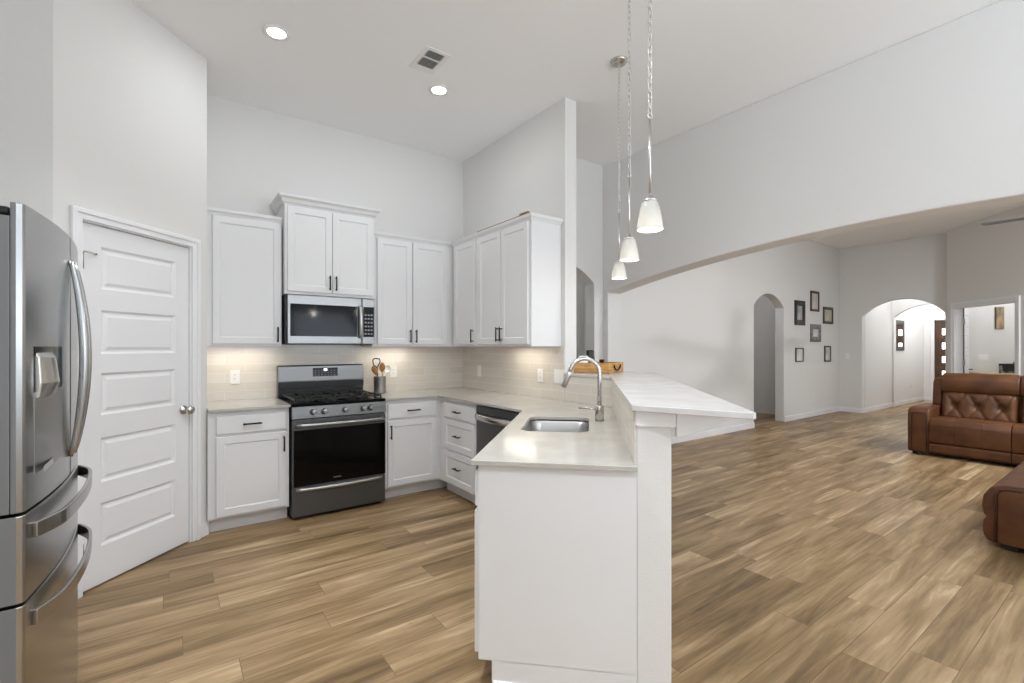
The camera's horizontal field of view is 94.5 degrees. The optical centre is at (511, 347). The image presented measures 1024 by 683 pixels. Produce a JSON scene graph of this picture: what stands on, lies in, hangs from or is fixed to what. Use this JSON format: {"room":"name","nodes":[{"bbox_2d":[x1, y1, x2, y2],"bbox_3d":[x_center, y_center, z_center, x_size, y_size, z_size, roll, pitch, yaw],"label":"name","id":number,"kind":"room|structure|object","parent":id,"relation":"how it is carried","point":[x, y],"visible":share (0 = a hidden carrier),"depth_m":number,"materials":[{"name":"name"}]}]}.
{"room":"kitchen","nodes":[
{"label":"kitchen","id":0,"kind":"room"},
{"bbox_2d":[0,0,52,221],"bbox_3d":[-2.700,-0.367,2.292,0.709,3.460,0.115,0,0,-36],"label":"wall","id":1,"kind":"structure","parent":0,"point":[26,26],"depth_m":2.40,"materials":[{"name":"white paint"}]},
{"bbox_2d":[53,0,206,523],"bbox_3d":[-2.357,-0.367,2.957,0.115,3.460,1.003,0,0,9],"label":"wall","id":2,"kind":"structure","parent":0,"point":[130,95],"depth_m":2.87,"materials":[{"name":"white paint"}]},
{"bbox_2d":[69,205,200,598],"bbox_3d":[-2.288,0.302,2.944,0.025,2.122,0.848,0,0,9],"label":"trim","id":3,"kind":"structure","parent":2,"relation":"attached to","point":[77,214],"depth_m":3.30,"materials":[{"name":"white paint"}]},
{"bbox_2d":[83,222,194,591],"bbox_3d":[-2.292,0.331,2.940,0.112,2.040,0.720,0,0,9],"label":"door","id":4,"kind":"structure","parent":2,"relation":"in","point":[135,432],"depth_m":2.91,"materials":[{"name":"white paint"}]},
{"bbox_2d":[201,521,208,537],"bbox_3d":[-2.219,1.316,3.408,0.014,0.095,0.079,0,0,9],"label":"baseboard","id":5,"kind":"structure","parent":2,"relation":"attached to","point":[205,526],"depth_m":3.41,"materials":[{"name":"white paint"}]},
{"bbox_2d":[207,94,462,397],"bbox_3d":[-1.534,-0.367,4.710,2.597,3.460,0.120,0,0,-36],"label":"wall","id":6,"kind":"structure","parent":0,"point":[254,154],"depth_m":4.47,"materials":[{"name":"white paint"}]},
{"bbox_2d":[230,370,239,383],"bbox_3d":[-2.356,0.254,4.025,0.072,0.117,0.008,0,0,-36],"label":"outlet","id":7,"kind":"object","parent":6,"relation":"attached to","point":[234,374],"visible":1,"depth_m":4.02,"materials":[{"name":"white plastic"}]},
{"bbox_2d":[233,373,236,380],"bbox_3d":[-2.355,0.254,4.023,0.034,0.068,0.003,0,0,-36],"label":"socket","id":8,"kind":"object","parent":7,"relation":"attached to","point":[234,374],"depth_m":4.02,"materials":[{"name":"grey plastic"}]},
{"bbox_2d":[207,206,281,345],"bbox_3d":[-2.221,-0.543,3.906,0.538,1.075,0.374,0,0,-36],"label":"upper cabinet","id":9,"kind":"object","parent":6,"relation":"attached to","point":[244,249],"visible":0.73,"depth_m":3.78,"materials":[{"name":"white paint"}]},
{"bbox_2d":[270,192,380,298],"bbox_3d":[-1.670,-0.852,4.262,0.856,0.818,0.444,0,0,-36],"label":"upper cabinet","id":10,"kind":"object","parent":6,"relation":"attached to","point":[328,246],"visible":0.94,"depth_m":4.08,"materials":[{"name":"white paint"}]},
{"bbox_2d":[282,294,374,344],"bbox_3d":[-1.661,-0.231,4.250,0.748,0.415,0.456,0,0,-36],"label":"microwave","id":11,"kind":"object","parent":10,"relation":"attached to","point":[306,319],"visible":0.96,"depth_m":4.08,"materials":[{"name":"silver metal"}]},
{"bbox_2d":[207,344,462,400],"bbox_3d":[-1.546,0.211,4.622,2.466,0.474,0.008,0,0,-36],"label":"backsplash","id":12,"kind":"structure","parent":6,"relation":"attached to","point":[417,367],"depth_m":4.44,"materials":[{"name":"beige tile"}]},
{"bbox_2d":[390,366,396,376],"bbox_3d":[-1.216,0.251,4.850,0.072,0.117,0.008,0,0,-36],"label":"outlet","id":13,"kind":"object","parent":6,"relation":"attached to","point":[393,373],"visible":0.91,"depth_m":4.85,"materials":[{"name":"white plastic"}]},
{"bbox_2d":[361,231,452,346],"bbox_3d":[-0.911,-0.543,4.853,1.158,1.075,0.374,0,0,-36],"label":"upper cabinet","id":14,"kind":"object","parent":6,"relation":"attached to","point":[413,276],"visible":0.79,"depth_m":4.62,"materials":[{"name":"white paint"}]},
{"bbox_2d":[463,97,575,372],"bbox_3d":[0.000,-0.367,4.697,0.128,3.460,1.700,0,0,-36],"label":"wall","id":15,"kind":"structure","parent":0,"point":[532,167],"depth_m":4.25,"materials":[{"name":"white paint"}]},
{"bbox_2d":[451,233,477,346],"bbox_3d":[-0.359,-0.543,4.761,0.374,1.075,0.475,0,0,-36],"label":"upper cabinet","id":16,"kind":"object","parent":15,"relation":"attached to","point":[465,249],"visible":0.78,"depth_m":4.65,"materials":[{"name":"white paint"}]},
{"bbox_2d":[477,365,480,376],"bbox_3d":[-0.350,0.254,5.048,0.009,0.117,0.072,0,0,-36],"label":"light switch","id":17,"kind":"object","parent":15,"relation":"attached to","point":[478,366],"visible":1,"depth_m":5.05,"materials":[{"name":"white plastic"}]},
{"bbox_2d":[463,347,564,400],"bbox_3d":[-0.055,0.222,4.655,0.008,0.454,1.685,0,0,-36],"label":"backsplash","id":18,"kind":"structure","parent":15,"relation":"attached to","point":[513,370],"depth_m":4.53,"materials":[{"name":"beige tile"}]},
{"bbox_2d":[476,211,562,346],"bbox_3d":[0.031,-0.554,4.222,0.374,1.096,0.848,0,0,-36],"label":"upper cabinet","id":19,"kind":"object","parent":15,"relation":"attached to","point":[519,257],"visible":1,"depth_m":3.98,"materials":[{"name":"white paint"}]},
{"bbox_2d":[538,369,542,381],"bbox_3d":[0.251,0.253,4.217,0.008,0.117,0.072,0,0,-36],"label":"outlet","id":20,"kind":"object","parent":15,"relation":"attached to","point":[540,371],"visible":1,"depth_m":4.21,"materials":[{"name":"white plastic"}]},
{"bbox_2d":[554,369,563,383],"bbox_3d":[0.397,0.250,4.016,0.009,0.117,0.118,0,0,-36],"label":"light switch","id":21,"kind":"object","parent":15,"relation":"attached to","point":[558,374],"visible":0.92,"depth_m":4.02,"materials":[{"name":"white plastic"}]},
{"bbox_2d":[77,400,1023,682],"bbox_3d":[5.647,1.403,5.502,18.400,0.080,10.100,0,0,-36],"label":"floor","id":22,"kind":"structure","parent":0,"point":[824,548],"depth_m":2.74,"materials":[{"name":"brown wood"}]},
{"bbox_2d":[0,202,91,682],"bbox_3d":[-1.864,0.487,1.442,0.870,1.752,0.910,0,0,-36],"label":"refrigerator","id":23,"kind":"object","parent":22,"relation":"on","point":[44,314],"visible":1,"depth_m":1.37,"materials":[{"name":"grey metal"}]},
{"bbox_2d":[207,407,288,531],"bbox_3d":[-2.136,0.916,3.790,0.540,0.892,0.661,0,0,-36],"label":"base cabinet","id":24,"kind":"object","parent":22,"relation":"on","point":[248,450],"visible":0.88,"depth_m":3.55,"materials":[{"name":"white paint"}]},
{"bbox_2d":[207,398,290,412],"bbox_3d":[-2.138,0.459,3.799,0.542,0.020,0.647,0,0,-36],"label":"countertop","id":25,"kind":"structure","parent":24,"relation":"on","point":[261,403],"depth_m":3.71,"materials":[{"name":"stone"}]},
{"bbox_2d":[277,364,385,518],"bbox_3d":[-1.574,0.763,4.133,0.754,1.200,0.745,0,0,-36],"label":"gas range","id":26,"kind":"object","parent":22,"relation":"on","point":[337,426],"visible":1,"depth_m":3.92,"materials":[{"name":"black metal"}]},
{"bbox_2d":[278,394,385,406],"bbox_3d":[-1.583,0.457,4.145,0.754,0.022,0.605,0,0,-36],"label":"cooktop","id":27,"kind":"object","parent":26,"relation":"in","point":[363,400],"depth_m":3.96,"materials":[{"name":"black metal"}]},
{"bbox_2d":[384,397,446,497],"bbox_3d":[-0.825,0.916,4.738,1.152,0.892,0.661,0,0,-36],"label":"base cabinet","id":28,"kind":"object","parent":22,"relation":"on","point":[412,426],"visible":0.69,"depth_m":4.33,"materials":[{"name":"white paint"}]},
{"bbox_2d":[440,398,477,502],"bbox_3d":[-0.261,0.916,4.380,0.661,0.892,0.688,0,0,-36],"label":"base cabinet","id":29,"kind":"object","parent":22,"relation":"on","point":[457,418],"visible":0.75,"depth_m":4.18,"materials":[{"name":"white paint"}]},
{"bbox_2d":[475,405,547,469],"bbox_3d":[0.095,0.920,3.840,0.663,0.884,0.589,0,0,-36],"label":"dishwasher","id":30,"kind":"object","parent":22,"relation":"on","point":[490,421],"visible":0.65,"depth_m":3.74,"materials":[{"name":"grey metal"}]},
{"bbox_2d":[475,465,636,682],"bbox_3d":[0.252,0.916,2.535,0.675,0.892,1.372,0,0,9],"label":"base cabinet","id":31,"kind":"object","parent":22,"relation":"on","point":[556,549],"visible":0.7,"depth_m":1.85,"materials":[{"name":"white paint"}]},
{"bbox_2d":[493,680,511,682],"bbox_3d":[0.263,1.348,1.838,0.687,0.030,0.012,0,0,9],"label":"baseboard","id":32,"kind":"structure","parent":31,"relation":"attached to","point":[494,681],"depth_m":1.88,"materials":[{"name":"white paint"}]},
{"bbox_2d":[372,387,637,471],"bbox_3d":[-0.224,0.459,3.429,1.718,0.020,3.491,0,0,-36],"label":"countertop","id":33,"kind":"structure","parent":31,"relation":"on","point":[603,447],"depth_m":2.35,"materials":[{"name":"stone"}]},
{"bbox_2d":[374,376,385,392],"bbox_3d":[-1.297,0.366,4.640,0.118,0.165,0.118,0,0,-36],"label":"utensil crock","id":34,"kind":"object","parent":33,"relation":"on","point":[379,381],"visible":0.93,"depth_m":4.59,"materials":[{"name":"silver metal"}]},
{"bbox_2d":[371,365,377,375],"bbox_3d":[-1.308,0.308,4.606,0.113,0.263,0.041,0,0,-43],"label":"wooden spoon","id":35,"kind":"object","parent":34,"relation":"in","point":[374,369],"visible":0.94,"depth_m":4.58,"materials":[{"name":"brown wood"}]},
{"bbox_2d":[379,362,384,375],"bbox_3d":[-1.269,0.292,4.618,0.056,0.291,0.042,0,0,44],"label":"wooden spoon","id":36,"kind":"object","parent":34,"relation":"in","point":[382,365],"visible":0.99,"depth_m":4.61,"materials":[{"name":"brown wood"}]},
{"bbox_2d":[384,365,390,375],"bbox_3d":[-1.277,0.308,4.687,0.156,0.262,0.060,0,0,-36],"label":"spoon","id":37,"kind":"object","parent":34,"relation":"in","point":[387,367],"visible":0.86,"depth_m":4.73,"materials":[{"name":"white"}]},
{"bbox_2d":[523,419,588,431],"bbox_3d":[0.265,0.569,2.783,0.400,0.195,0.580,0,0,9],"label":"sink","id":38,"kind":"object","parent":33,"relation":"in","point":[542,425],"visible":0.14,"depth_m":3.05,"materials":[{"name":"silver metal"}]},
{"bbox_2d":[561,357,603,421],"bbox_3d":[0.430,0.254,2.889,0.260,0.390,0.063,0,0,4],"label":"faucet","id":39,"kind":"object","parent":33,"relation":"on","point":[599,408],"visible":1,"depth_m":2.87,"materials":[{"name":"silver metal"}]},
{"bbox_2d":[908,373,1023,464],"bbox_3d":[6.183,0.852,5.294,0.876,1.023,2.575,0,0,-36],"label":"sofa","id":40,"kind":"object","parent":22,"relation":"on","point":[971,416],"visible":1,"depth_m":5.79,"materials":[{"name":"brown leather"}]},
{"bbox_2d":[969,372,1014,374],"bbox_3d":[9.098,0.911,8.373,1.520,0.905,0.480,0,0,9],"label":"desk","id":41,"kind":"object","parent":22,"relation":"on","point":[998,373],"visible":0.21,"depth_m":8.31,"materials":[{"name":"beige wood"}]},
{"bbox_2d":[999,364,1014,372],"bbox_3d":[8.789,0.375,8.402,0.240,0.165,0.120,0,0,9],"label":"monitor","id":42,"kind":"object","parent":41,"relation":"on","point":[1007,368],"visible":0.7,"depth_m":8.39,"materials":[{"name":"black plastic"}]},
{"bbox_2d":[982,461,1023,552],"bbox_3d":[4.071,1.136,3.244,1.361,0.455,1.008,0,0,-36],"label":"sofa","id":43,"kind":"object","parent":22,"relation":"on","point":[1003,502],"visible":1,"depth_m":3.17,"materials":[{"name":"brown leather"}]},
{"bbox_2d":[129,0,1023,248],"bbox_3d":[5.647,-2.147,5.502,18.400,0.100,10.100,0,0,-36],"label":"ceiling","id":44,"kind":"structure","parent":0,"point":[343,64],"depth_m":3.40,"materials":[{"name":"white paint"}]},
{"bbox_2d":[262,24,290,41],"bbox_3d":[-1.569,-2.092,3.154,0.170,0.008,0.170,0,0,-36],"label":"recessed light","id":45,"kind":"object","parent":44,"relation":"in","point":[275,32],"visible":1,"depth_m":3.15,"materials":[{"name":"white"}]},
{"bbox_2d":[409,45,450,74],"bbox_3d":[-0.604,-2.094,3.463,0.190,0.006,0.300,0,0,-36],"label":"ceiling vent","id":46,"kind":"object","parent":44,"relation":"in","point":[430,59],"visible":1,"depth_m":3.46,"materials":[{"name":"white metal"}]},
{"bbox_2d":[428,84,448,95],"bbox_3d":[-0.595,-2.092,3.858,0.170,0.008,0.170,0,0,-36],"label":"recessed light","id":47,"kind":"object","parent":44,"relation":"in","point":[436,89],"visible":1,"depth_m":3.85,"materials":[{"name":"white"}]},
{"bbox_2d":[610,56,627,279],"bbox_3d":[0.784,-1.300,3.467,0.128,1.594,0.128,0,0,-36],"label":"pendant lamp","id":48,"kind":"object","parent":44,"relation":"hanging from","point":[619,272],"visible":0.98,"depth_m":3.46,"materials":[{"name":"white glass"}]},
{"bbox_2d":[620,0,638,261],"bbox_3d":[0.679,-1.300,2.739,0.128,1.594,0.128,0,0,-36],"label":"pendant lamp","id":49,"kind":"object","parent":44,"relation":"hanging from","point":[629,251],"visible":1,"depth_m":2.73,"materials":[{"name":"white glass"}]},
{"bbox_2d":[637,0,662,232],"bbox_3d":[0.592,-1.300,2.030,0.128,1.594,0.128,0,0,-36],"label":"pendant lamp","id":50,"kind":"object","parent":44,"relation":"hanging from","point":[650,217],"visible":1,"depth_m":2.02,"materials":[{"name":"white glass"}]},
{"bbox_2d":[981,217,1023,225],"bbox_3d":[5.942,-1.707,4.992,1.496,0.780,1.432,0,0,-36],"label":"ceiling fan","id":51,"kind":"object","parent":44,"relation":"hanging from","point":[1019,218],"visible":1,"depth_m":5.41,"materials":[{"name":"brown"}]},
{"bbox_2d":[576,276,584,358],"bbox_3d":[1.009,-0.367,6.024,0.100,3.460,0.620,0,0,-36],"label":"wall","id":52,"kind":"structure","parent":0,"point":[580,287],"depth_m":6.11,"materials":[{"name":"white paint"}]},
{"bbox_2d":[576,158,602,361],"bbox_3d":[0.595,-0.367,5.249,1.484,3.460,0.150,0,0,-36],"label":"wall","id":53,"kind":"structure","parent":0,"point":[589,176],"depth_m":5.41,"materials":[{"name":"white paint"}]},
{"bbox_2d":[636,426,670,682],"bbox_3d":[0.681,0.802,2.918,0.436,1.122,2.254,0,0,-1],"label":"wall","id":54,"kind":"structure","parent":0,"point":[653,464],"depth_m":1.80,"materials":[{"name":"white paint"}]},
{"bbox_2d":[564,376,611,406],"bbox_3d":[0.596,0.345,3.755,0.008,0.208,0.525,0,0,-36],"label":"backsplash","id":55,"kind":"structure","parent":54,"relation":"attached to","point":[578,389],"depth_m":3.75,"materials":[{"name":"beige tile"}]},
{"bbox_2d":[612,383,636,463],"bbox_3d":[0.613,0.345,2.677,0.008,0.208,1.754,0,0,9],"label":"backsplash","id":56,"kind":"structure","parent":54,"relation":"attached to","point":[625,417],"depth_m":2.19,"materials":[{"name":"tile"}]},
{"bbox_2d":[635,411,675,426],"bbox_3d":[0.589,0.271,2.070,0.148,0.060,0.584,0,0,9],"label":"trim","id":57,"kind":"structure","parent":54,"relation":"attached to","point":[642,419],"depth_m":1.78,"materials":[{"name":"white paint"}]},
{"bbox_2d":[564,371,755,419],"bbox_3d":[0.821,0.228,3.052,0.796,0.023,2.981,0,0,-1],"label":"bar","id":58,"kind":"object","parent":54,"relation":"on","point":[642,391],"visible":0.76,"depth_m":2.04,"materials":[{"name":"stone"}]},
{"bbox_2d":[574,362,622,373],"bbox_3d":[0.752,0.174,4.085,0.339,0.085,0.360,0,0,32],"label":"wooden tray","id":59,"kind":"object","parent":58,"relation":"on","point":[606,367],"visible":0.87,"depth_m":3.95,"materials":[{"name":"brown wood"}]},
{"bbox_2d":[586,350,594,362],"bbox_3d":[0.687,0.115,4.150,0.076,0.178,0.076,0,0,-36],"label":"canister","id":60,"kind":"object","parent":59,"relation":"in","point":[590,353],"visible":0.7,"depth_m":4.12,"materials":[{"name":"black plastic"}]},
{"bbox_2d":[675,414,732,437],"bbox_3d":[0.719,0.290,1.778,0.200,0.099,0.040,0,0,9],"label":"trim","id":61,"kind":"structure","parent":54,"relation":"attached to","point":[686,425],"depth_m":1.76,"materials":[{"name":"white paint"}]},
{"bbox_2d":[621,240,838,436],"bbox_3d":[4.041,-0.367,8.062,7.403,3.460,0.160,0,0,-36],"label":"wall","id":62,"kind":"structure","parent":0,"point":[694,328],"depth_m":7.71,"materials":[{"name":"white paint"}]},
{"bbox_2d":[671,422,754,443],"bbox_3d":[2.594,1.316,6.908,3.705,0.095,0.014,0,0,-36],"label":"baseboard","id":63,"kind":"structure","parent":62,"relation":"attached to","point":[725,430],"depth_m":7.25,"materials":[{"name":"white paint"}]},
{"bbox_2d":[794,300,804,324],"bbox_3d":[5.467,-0.649,8.977,0.420,0.465,0.026,0,0,-36],"label":"picture frame","id":64,"kind":"object","parent":62,"relation":"attached to","point":[799,306],"visible":1,"depth_m":8.96,"materials":[{"name":"black"}]},
{"bbox_2d":[798,306,801,319],"bbox_3d":[5.462,-0.649,8.983,0.260,0.305,0.004,0,0,-36],"label":"picture","id":65,"kind":"object","parent":64,"relation":"attached to","point":[799,307],"depth_m":8.99},
{"bbox_2d":[795,348,803,361],"bbox_3d":[5.450,0.146,8.966,0.320,0.265,0.026,0,0,-36],"label":"picture frame","id":66,"kind":"object","parent":62,"relation":"attached to","point":[799,352],"visible":1,"depth_m":8.97,"materials":[{"name":"grey"}]},
{"bbox_2d":[797,349,802,360],"bbox_3d":[5.446,0.146,8.971,0.285,0.230,0.004,0,0,-36],"label":"picture","id":67,"kind":"object","parent":66,"relation":"attached to","point":[799,351],"depth_m":8.99},
{"bbox_2d":[784,407,839,421],"bbox_3d":[5.970,1.316,9.348,2.484,0.095,0.014,0,0,-36],"label":"baseboard","id":68,"kind":"structure","parent":62,"relation":"attached to","point":[836,409],"depth_m":9.26,"materials":[{"name":"white paint"}]},
{"bbox_2d":[810,291,819,311],"bbox_3d":[5.993,-0.907,9.358,0.380,0.400,0.026,0,0,-36],"label":"picture frame","id":69,"kind":"object","parent":62,"relation":"attached to","point":[814,295],"visible":1,"depth_m":9.36,"materials":[{"name":"brown"}]},
{"bbox_2d":[812,293,817,308],"bbox_3d":[5.989,-0.907,9.364,0.308,0.328,0.004,0,0,-36],"label":"picture","id":70,"kind":"object","parent":69,"relation":"attached to","point":[814,295],"depth_m":9.36},
{"bbox_2d":[810,324,820,341],"bbox_3d":[6.026,-0.279,9.382,0.460,0.345,0.026,0,0,-36],"label":"picture frame","id":71,"kind":"object","parent":62,"relation":"attached to","point":[815,329],"visible":1,"depth_m":9.36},
{"bbox_2d":[813,329,817,336],"bbox_3d":[6.022,-0.279,9.387,0.300,0.185,0.004,0,0,-36],"label":"picture","id":72,"kind":"object","parent":71,"relation":"attached to","point":[815,331],"depth_m":9.38},
{"bbox_2d":[824,346,830,361],"bbox_3d":[6.478,0.136,9.708,0.295,0.325,0.026,0,0,-36],"label":"picture frame","id":73,"kind":"object","parent":62,"relation":"attached to","point":[827,349],"visible":1,"depth_m":9.71,"materials":[{"name":"grey"}]},
{"bbox_2d":[826,347,829,359],"bbox_3d":[6.473,0.136,9.714,0.247,0.277,0.004,0,0,-36],"label":"picture","id":74,"kind":"object","parent":73,"relation":"attached to","point":[827,348],"depth_m":9.73},
{"bbox_2d":[823,307,832,323],"bbox_3d":[6.502,-0.649,9.726,0.465,0.345,0.026,0,0,-36],"label":"picture frame","id":75,"kind":"object","parent":62,"relation":"attached to","point":[827,311],"visible":1,"depth_m":9.71,"materials":[{"name":"grey wood"}]},
{"bbox_2d":[825,310,831,321],"bbox_3d":[6.498,-0.649,9.732,0.377,0.257,0.004,0,0,-36],"label":"picture","id":76,"kind":"object","parent":75,"relation":"attached to","point":[828,313],"depth_m":9.74},
{"bbox_2d":[754,295,774,414],"bbox_3d":[5.254,-0.367,9.716,0.100,3.460,1.100,0,0,-36],"label":"wall","id":77,"kind":"structure","parent":0,"point":[764,310],"depth_m":9.72,"materials":[{"name":"white paint"}]},
{"bbox_2d":[603,0,1023,361],"bbox_3d":[3.322,-0.367,2.543,0.230,3.460,7.430,0,0,-36],"label":"wall header","id":78,"kind":"structure","parent":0,"point":[930,123],"depth_m":3.52,"materials":[{"name":"white paint"}]},
{"bbox_2d":[839,233,946,412],"bbox_3d":[7.560,-0.367,9.387,0.140,3.460,1.815,0,0,-36],"label":"wall","id":79,"kind":"structure","parent":0,"point":[871,276],"depth_m":9.59,"materials":[{"name":"white paint"}]},
{"bbox_2d":[840,407,861,412],"bbox_3d":[7.089,1.316,9.908,0.014,0.095,0.400,0,0,-36],"label":"baseboard","id":80,"kind":"structure","parent":79,"relation":"attached to","point":[844,409],"depth_m":9.89,"materials":[{"name":"white paint"}]},
{"bbox_2d":[864,301,923,407],"bbox_3d":[8.962,-0.367,11.086,4.123,3.460,0.125,0,0,-36],"label":"wall","id":81,"kind":"structure","parent":0,"point":[878,322],"depth_m":10.72,"materials":[{"name":"white paint"}]},
{"bbox_2d":[863,403,892,412],"bbox_3d":[7.972,1.316,10.291,1.780,0.095,0.014,0,0,-36],"label":"baseboard","id":82,"kind":"structure","parent":81,"relation":"attached to","point":[874,408],"depth_m":10.23,"materials":[{"name":"white paint"}]},
{"bbox_2d":[896,320,904,350],"bbox_3d":[9.077,-0.272,11.075,0.630,0.710,0.026,0,0,-36],"label":"wall mirror","id":83,"kind":"object","parent":81,"relation":"attached to","point":[900,325],"visible":1,"depth_m":11.12,"materials":[{"name":"grey mirror"}]},
{"bbox_2d":[896,396,923,405],"bbox_3d":[9.717,1.316,11.546,2.240,0.095,0.014,0,0,-36],"label":"baseboard","id":84,"kind":"structure","parent":81,"relation":"attached to","point":[903,402],"depth_m":11.49,"materials":[{"name":"white paint"}]},
{"bbox_2d":[892,299,929,406],"bbox_3d":[9.087,-0.367,10.387,0.140,3.460,1.415,0,0,-36],"label":"wall","id":85,"kind":"structure","parent":0,"point":[900,306],"depth_m":10.79,"materials":[{"name":"white paint"}]},
{"bbox_2d":[924,304,944,396],"bbox_3d":[11.016,-0.367,11.781,0.140,3.460,1.415,0,0,-36],"label":"wall","id":86,"kind":"structure","parent":0,"point":[930,311],"depth_m":12.13,"materials":[{"name":"white paint"}]},
{"bbox_2d":[931,317,944,400],"bbox_3d":[11.014,0.306,11.644,0.025,2.115,1.075,0,0,-36],"label":"trim","id":87,"kind":"structure","parent":86,"relation":"attached to","point":[936,318],"depth_m":12.05,"materials":[{"name":"white paint"}]},
{"bbox_2d":[935,320,944,377],"bbox_3d":[11.043,0.338,11.668,0.120,2.040,0.950,0,0,-36],"label":"door","id":88,"kind":"structure","parent":86,"relation":"in","point":[939,324],"depth_m":11.99,"materials":[{"name":"brown wood"}]},
{"bbox_2d":[947,205,1023,375],"bbox_3d":[7.646,-0.367,7.057,0.130,3.460,2.900,0,0,9],"label":"wall","id":89,"kind":"structure","parent":0,"point":[984,262],"depth_m":7.63,"materials":[{"name":"white paint"}]},
{"bbox_2d":[963,308,972,373],"bbox_3d":[8.129,0.336,8.445,0.630,2.030,0.099,0,0,-39],"label":"door","id":90,"kind":"structure","parent":89,"relation":"in","point":[966,369],"depth_m":8.47,"materials":[{"name":"white paint"}]},
{"bbox_2d":[950,295,1020,374],"bbox_3d":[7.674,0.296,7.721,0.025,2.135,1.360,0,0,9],"label":"trim","id":91,"kind":"structure","parent":89,"relation":"attached to","point":[1017,299],"depth_m":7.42,"materials":[{"name":"white paint"}]},
{"bbox_2d":[964,303,1014,371],"bbox_3d":[9.327,-0.367,8.660,2.300,3.460,0.100,0,0,9],"label":"wall","id":92,"kind":"structure","parent":0,"point":[999,344],"depth_m":8.70,"materials":[{"name":"white paint"}]},
{"bbox_2d":[978,354,987,360],"bbox_3d":[8.676,0.188,8.710,0.165,0.117,0.009,0,0,9],"label":"light switch","id":93,"kind":"object","parent":92,"relation":"attached to","point":[981,357],"visible":1,"depth_m":8.71,"materials":[{"name":"white plastic"}]},
{"bbox_2d":[995,307,1003,328],"bbox_3d":[8.927,-0.537,8.664,0.140,0.400,0.017,0,0,9],"label":"wall art","id":94,"kind":"object","parent":92,"relation":"attached to","point":[999,311],"visible":1,"depth_m":8.66,"materials":[{"name":"brown metal"}]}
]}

